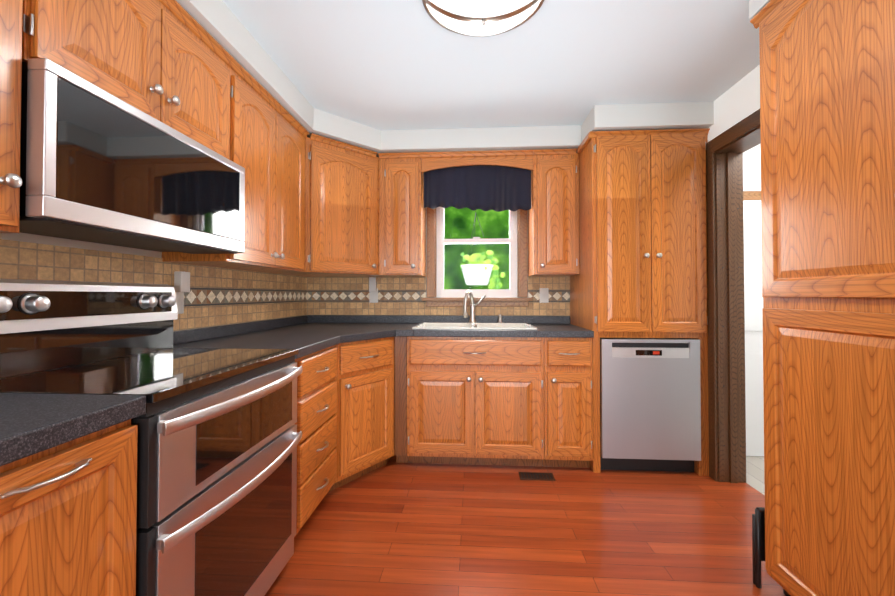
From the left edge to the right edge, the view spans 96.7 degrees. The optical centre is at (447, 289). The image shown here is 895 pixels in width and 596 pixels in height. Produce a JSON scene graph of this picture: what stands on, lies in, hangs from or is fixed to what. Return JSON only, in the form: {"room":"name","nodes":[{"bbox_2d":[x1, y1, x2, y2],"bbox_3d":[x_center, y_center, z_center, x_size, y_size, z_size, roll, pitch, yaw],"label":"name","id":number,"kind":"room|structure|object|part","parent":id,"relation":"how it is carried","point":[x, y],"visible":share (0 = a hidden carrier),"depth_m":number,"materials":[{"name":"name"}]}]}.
{"room":"kitchen","nodes":[
{"label":"kitchen","id":0,"kind":"room"},
{"bbox_2d":[0,232,161,378],"bbox_3d":[-1.391,-0.023,0.594,0.100,2.330,5.600,0,-1,4],"label":"wall","id":1,"kind":"structure","parent":0,"point":[33,238],"depth_m":1.38,"materials":[{"name":"white paint"}]},
{"bbox_2d":[0,0,22,232],"bbox_3d":[-1.172,-0.586,0.697,0.318,0.898,0.528,0,-1,4],"label":"upper cabinet","id":2,"kind":"object","parent":1,"relation":"attached to","point":[11,26],"visible":1,"depth_m":0.90,"materials":[{"name":"brown wood"}]},
{"bbox_2d":[22,0,232,159],"bbox_3d":[-1.114,-0.786,1.361,0.350,0.478,0.793,0,-1,4],"label":"upper cabinet","id":3,"kind":"object","parent":1,"relation":"attached to","point":[166,62],"visible":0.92,"depth_m":1.29,"materials":[{"name":"brown wood"}]},
{"bbox_2d":[19,58,244,253],"bbox_3d":[-1.105,-0.352,1.360,0.366,0.386,0.825,0,-1,4],"label":"microwave","id":4,"kind":"object","parent":3,"relation":"attached to","point":[99,165],"visible":0.96,"depth_m":1.14,"materials":[{"name":"silver metal"}]},
{"bbox_2d":[0,239,307,330],"bbox_3d":[-1.340,0.041,0.540,0.008,0.390,5.500,0,-1,4],"label":"wall tile","id":5,"kind":"structure","parent":1,"relation":"attached to","point":[215,296],"depth_m":1.92,"materials":[{"name":"beige tile"}]},
{"bbox_2d":[174,271,189,313],"bbox_3d":[-1.233,0.017,1.844,0.040,0.195,0.070,0,-1,4],"label":"electrical outlet","id":6,"kind":"object","parent":5,"relation":"attached to","point":[181,282],"visible":0.83,"depth_m":1.84,"materials":[{"name":"white plastic"}]},
{"bbox_2d":[162,58,308,271],"bbox_3d":[-1.063,-0.565,2.161,0.350,0.898,0.818,0,-1,4],"label":"upper cabinet","id":7,"kind":"object","parent":1,"relation":"attached to","point":[269,132],"visible":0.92,"depth_m":2.05,"materials":[{"name":"brown wood"}]},
{"bbox_2d":[265,133,385,276],"bbox_3d":[-0.847,-0.554,2.911,0.672,0.898,0.703,0,-1,4],"label":"upper cabinet","id":8,"kind":"object","parent":1,"relation":"attached to","point":[341,209],"visible":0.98,"depth_m":2.72,"materials":[{"name":"brown wood"}]},
{"bbox_2d":[176,0,769,156],"bbox_3d":[0.086,-1.120,0.466,2.865,0.141,5.500,0,-1,4],"label":"soffit","id":9,"kind":"structure","parent":0,"point":[220,23],"depth_m":2.50,"materials":[{"name":"white paint"}]},
{"bbox_2d":[426,207,527,297],"bbox_3d":[0.341,0.015,3.240,3.020,2.330,0.100,0,-1,4],"label":"wall","id":10,"kind":"structure","parent":0,"point":[458,297],"depth_m":3.21,"materials":[{"name":"white paint"}]},
{"bbox_2d":[308,276,569,315],"bbox_3d":[-0.086,0.080,3.212,2.112,0.390,0.008,0,-1,4],"label":"wall tile","id":11,"kind":"structure","parent":10,"relation":"attached to","point":[326,295],"depth_m":3.23,"materials":[{"name":"beige tile"}]},
{"bbox_2d":[369,277,377,302],"bbox_3d":[-0.593,0.008,3.218,0.066,0.201,0.045,0,-1,4],"label":"outlet","id":12,"kind":"object","parent":11,"relation":"attached to","point":[373,293],"visible":1,"depth_m":3.20,"materials":[{"name":"white plastic"}]},
{"bbox_2d":[540,288,548,302],"bbox_3d":[0.765,0.050,3.146,0.070,0.116,0.016,0,-1,4],"label":"light switch","id":13,"kind":"object","parent":11,"relation":"attached to","point":[544,295],"visible":1,"depth_m":3.15,"materials":[{"name":"white plastic"}]},
{"bbox_2d":[378,150,533,276],"bbox_3d":[0.065,-0.552,3.037,1.132,0.898,0.350,0,-1,4],"label":"upper cabinet","id":14,"kind":"object","parent":10,"relation":"attached to","point":[402,231],"visible":0.96,"depth_m":2.92,"materials":[{"name":"brown wood"}]},
{"bbox_2d":[421,156,532,172],"bbox_3d":[0.215,-0.922,2.923,0.815,0.115,0.018,0,-1,4],"label":"valance board","id":15,"kind":"object","parent":14,"relation":"attached to","point":[521,162],"visible":0.92,"depth_m":2.92,"materials":[{"name":"brown wood"}]},
{"bbox_2d":[424,165,530,211],"bbox_3d":[0.221,-0.759,2.985,0.806,0.370,0.050,0,-1,4],"label":"valance curtain","id":16,"kind":"object","parent":15,"relation":"hanging from","point":[488,188],"visible":0.9,"depth_m":2.98,"materials":[{"name":"fabric"}]},
{"bbox_2d":[422,207,531,306],"bbox_3d":[0.235,-0.373,3.213,0.868,1.029,0.133,0,-1,4],"label":"window","id":17,"kind":"structure","parent":10,"relation":"in","point":[522,260],"depth_m":3.21,"materials":[{"name":"white wood"}]},
{"bbox_3d":[0.238,-0.376,3.252,0.654,0.887,0.056,0,-1,4],"label":"window sash","id":18,"kind":"part","parent":17,"relation":"part of","materials":[{"name":"white wood"}]},
{"bbox_2d":[528,149,579,275],"bbox_3d":[0.793,-0.553,2.990,0.325,0.898,0.350,0,-1,4],"label":"upper cabinet","id":19,"kind":"object","parent":10,"relation":"attached to","point":[553,230],"visible":0.98,"depth_m":2.85,"materials":[{"name":"brown wood"}]},
{"bbox_2d":[222,0,759,130],"bbox_3d":[0.914,-1.215,0.465,4.720,0.050,5.600,0,-1,4],"label":"ceiling","id":20,"kind":"structure","parent":0,"point":[381,65],"depth_m":2.02,"materials":[{"name":"white paint"}]},
{"bbox_2d":[422,0,543,36],"bbox_3d":[0.143,-1.108,1.575,0.494,0.133,0.494,0,-1,4],"label":"ceiling light","id":21,"kind":"object","parent":20,"relation":"attached to","point":[478,18],"visible":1,"depth_m":1.58,"materials":[{"name":"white glass"}]},
{"bbox_2d":[265,455,785,595],"bbox_3d":[0.914,1.164,0.430,4.720,0.050,5.600,0,-1,4],"label":"floor","id":22,"kind":"structure","parent":0,"point":[391,527],"depth_m":1.87,"materials":[{"name":"brown wood"}]},
{"bbox_2d":[0,419,137,595],"bbox_3d":[-1.019,0.713,0.730,0.618,0.860,0.376,0,-1,4],"label":"base cabinet","id":23,"kind":"object","parent":22,"relation":"on","point":[68,516],"visible":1,"depth_m":0.74,"materials":[{"name":"brown wood"}]},
{"bbox_2d":[0,393,145,465],"bbox_3d":[-1.066,0.216,-0.151,0.626,0.105,2.160,0,-1,4],"label":"countertop","id":24,"kind":"structure","parent":23,"relation":"on","point":[31,424],"depth_m":0.77,"materials":[{"name":"stone"}]},
{"bbox_2d":[0,279,302,595],"bbox_3d":[-0.932,0.563,1.304,0.695,1.178,0.762,0,-1,4],"label":"range","id":25,"kind":"object","parent":22,"relation":"on","point":[219,436],"visible":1,"depth_m":1.19,"materials":[{"name":"grey metal"}]},
{"bbox_2d":[294,345,336,536],"bbox_3d":[-0.921,0.732,2.004,0.652,0.861,0.495,0,-1,4],"label":"drawers","id":26,"kind":"object","parent":22,"relation":"on","point":[316,423],"visible":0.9,"depth_m":1.92,"materials":[{"name":"brown wood"}]},
{"bbox_2d":[328,337,394,491],"bbox_3d":[-0.772,0.743,2.746,0.854,0.861,1.000,0,-1,4],"label":"base cabinet","id":27,"kind":"object","parent":22,"relation":"on","point":[364,379],"visible":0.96,"depth_m":2.39,"materials":[{"name":"brown wood"}]},
{"bbox_2d":[160,315,415,358],"bbox_3d":[-0.739,0.250,2.138,0.988,0.105,0.909,0,-1,4],"label":"countertop","id":28,"kind":"structure","parent":27,"relation":"on","point":[306,335],"depth_m":2.29,"materials":[{"name":"stone"}]},
{"bbox_2d":[394,336,543,466],"bbox_3d":[0.153,0.744,2.861,0.976,0.861,0.652,0,-1,4],"label":"base cabinet","id":29,"kind":"object","parent":22,"relation":"on","point":[475,400],"depth_m":2.58,"materials":[{"name":"brown wood"}]},
{"bbox_3d":[-0.291,0.745,2.919,0.082,0.861,0.593,0,-1,4],"label":"base cabinet filler","id":30,"kind":"part","parent":29,"relation":"part of","materials":[{"name":"brown wood"}]},
{"bbox_2d":[308,315,593,337],"bbox_3d":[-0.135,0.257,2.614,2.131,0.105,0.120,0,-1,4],"label":"countertop","id":31,"kind":"structure","parent":29,"relation":"on","point":[547,326],"depth_m":2.87,"materials":[{"name":"stone"}]},
{"bbox_2d":[412,322,536,329],"bbox_3d":[0.192,0.359,2.878,0.823,0.202,0.500,0,-1,4],"label":"sink","id":32,"kind":"object","parent":31,"relation":"in","point":[467,325],"visible":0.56,"depth_m":3.03,"materials":[{"name":"white ceramic"}]},
{"bbox_2d":[463,290,502,322],"bbox_3d":[0.270,0.133,3.004,0.300,0.252,0.228,0,-1,4],"label":"faucet","id":33,"kind":"object","parent":32,"relation":"on","point":[472,311],"visible":1,"depth_m":3.07,"materials":[{"name":"silver metal"}]},
{"bbox_2d":[519,472,555,480],"bbox_3d":[0.555,1.165,2.477,0.212,0.007,0.098,0,-1,4],"label":"floor vent","id":34,"kind":"object","parent":22,"relation":"in","point":[536,476],"visible":1,"depth_m":2.47,"materials":[{"name":"brown metal"}]},
{"bbox_2d":[542,337,592,467],"bbox_3d":[0.793,0.744,2.821,0.305,0.861,0.652,0,-1,4],"label":"base cabinet","id":35,"kind":"object","parent":22,"relation":"on","point":[568,402],"visible":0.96,"depth_m":2.53,"materials":[{"name":"brown wood"}]},
{"bbox_2d":[570,128,709,475],"bbox_3d":[1.295,0.085,2.799,0.741,2.178,0.650,0,-1,4],"label":"pantry cabinet","id":36,"kind":"object","parent":22,"relation":"on","point":[642,234],"visible":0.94,"depth_m":2.52,"materials":[{"name":"brown wood"}]},
{"bbox_2d":[600,338,700,471],"bbox_3d":[1.294,0.747,2.788,0.598,0.853,0.598,0,-1,4],"label":"dishwasher","id":37,"kind":"object","parent":22,"relation":"on","point":[650,404],"visible":0.88,"depth_m":2.49,"materials":[{"name":"grey metal"}]},
{"bbox_2d":[752,507,764,587],"bbox_3d":[1.362,0.999,1.539,0.335,0.305,0.035,0,-1,4],"label":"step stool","id":38,"kind":"object","parent":22,"relation":"on","point":[758,535],"visible":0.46,"depth_m":1.54,"materials":[{"name":"black plastic"}]},
{"bbox_2d":[750,0,894,595],"bbox_3d":[1.278,0.027,0.033,0.424,2.213,3.020,0,-1,4],"label":"pantry","id":39,"kind":"object","parent":22,"relation":"on","point":[827,101],"visible":1,"depth_m":1.23,"materials":[{"name":"brown wood"}]},
{"bbox_2d":[708,65,759,141],"bbox_3d":[1.593,-0.027,0.354,0.155,2.330,5.500,0,-1,4],"label":"wall","id":40,"kind":"structure","parent":0,"point":[737,102],"depth_m":2.24,"materials":[{"name":"white paint"}]},
{"bbox_2d":[706,109,760,482],"bbox_3d":[1.691,0.118,2.039,0.174,2.090,0.914,0,-1,4],"label":"trim","id":41,"kind":"structure","parent":40,"relation":"attached to","point":[726,149],"depth_m":2.42,"materials":[{"name":"brown wood"}]},
{"bbox_2d":[743,143,760,190],"bbox_3d":[2.633,0.011,2.973,1.590,2.330,0.340,0,-1,4],"label":"wall","id":42,"kind":"structure","parent":0,"point":[751,169],"depth_m":2.83,"materials":[{"name":"white paint"}]},
{"bbox_2d":[743,191,760,200],"bbox_3d":[2.308,0.239,2.809,0.960,1.870,0.018,0,-1,4],"label":"door frame","id":43,"kind":"structure","parent":42,"relation":"attached to","point":[751,195],"depth_m":2.82,"materials":[{"name":"brown wood"}]},
{"bbox_2d":[743,200,763,455],"bbox_3d":[2.307,0.271,2.799,0.800,1.795,0.039,0,-1,4],"label":"hall door","id":44,"kind":"structure","parent":42,"relation":"in","point":[753,312],"depth_m":2.79,"materials":[{"name":"white paint"}]},
{"label":"outside","id":45,"kind":"structure","parent":0,"visible":0},
{"bbox_2d":[444,207,509,288],"bbox_3d":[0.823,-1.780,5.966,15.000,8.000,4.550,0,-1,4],"label":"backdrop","id":46,"kind":"structure","parent":45,"point":[495,225],"depth_m":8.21,"materials":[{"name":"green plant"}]},
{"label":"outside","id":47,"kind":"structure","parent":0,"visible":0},
{"bbox_2d":[460,213,505,288],"bbox_3d":[0.327,-0.490,3.699,0.423,1.446,0.310,0,-1,4],"label":"hanging basket","id":48,"kind":"object","parent":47,"point":[485,268],"depth_m":3.63,"materials":[{"name":"white plastic"}]}
]}

